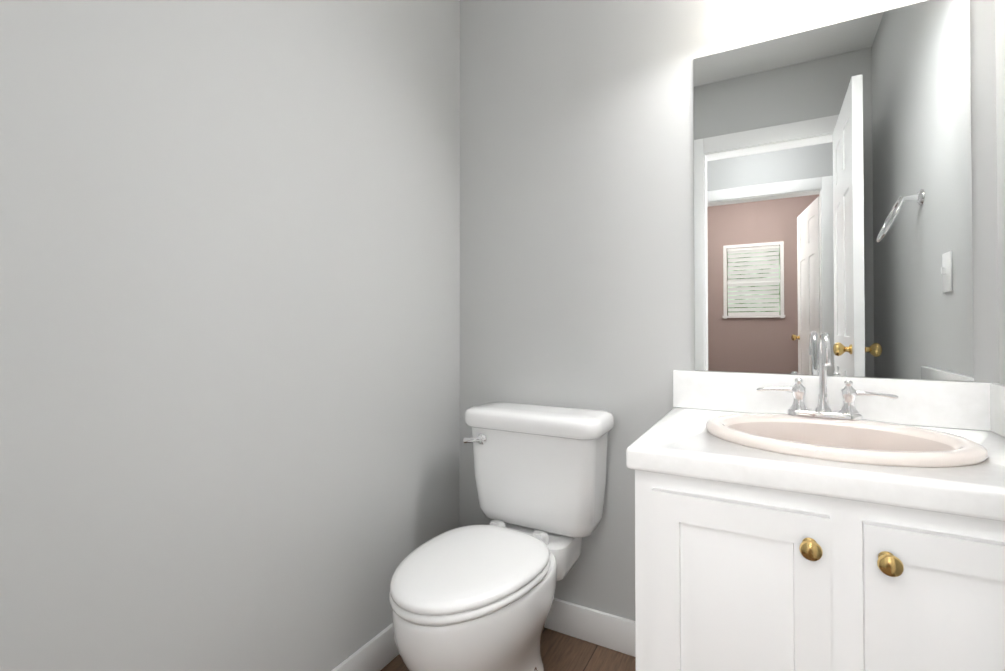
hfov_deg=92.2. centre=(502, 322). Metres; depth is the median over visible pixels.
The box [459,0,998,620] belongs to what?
wall
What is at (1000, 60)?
wall
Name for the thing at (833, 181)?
mirror
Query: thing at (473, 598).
toilet
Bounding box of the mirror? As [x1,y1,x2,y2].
[693,0,973,380]
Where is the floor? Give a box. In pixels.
[380,628,635,670]
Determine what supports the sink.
in the countertop
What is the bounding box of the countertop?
[626,407,1004,521]
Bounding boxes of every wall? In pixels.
[0,0,459,670]
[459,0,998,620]
[995,0,1004,384]
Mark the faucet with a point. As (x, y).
(798, 411)
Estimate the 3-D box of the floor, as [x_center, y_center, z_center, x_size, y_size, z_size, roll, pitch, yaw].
[-0.531,1.033,-0.716,5.000,0.050,5.040,0,-1,29]
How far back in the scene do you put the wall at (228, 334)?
1.04 m
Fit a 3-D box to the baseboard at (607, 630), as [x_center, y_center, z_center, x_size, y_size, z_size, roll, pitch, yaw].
[0.182,0.983,1.623,0.795,0.105,0.014,0,-1,29]
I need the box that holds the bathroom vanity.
[626,332,1004,670]
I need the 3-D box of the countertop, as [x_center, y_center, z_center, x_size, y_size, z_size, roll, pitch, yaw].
[0.692,0.271,1.034,0.713,0.045,0.565,0,-1,29]
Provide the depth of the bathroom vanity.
0.86 m
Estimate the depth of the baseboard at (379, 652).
1.41 m
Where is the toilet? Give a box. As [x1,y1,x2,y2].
[389,401,613,670]
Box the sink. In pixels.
[705,413,988,466]
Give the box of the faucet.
[757,332,897,420]
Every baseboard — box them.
[332,623,398,670]
[544,598,635,656]

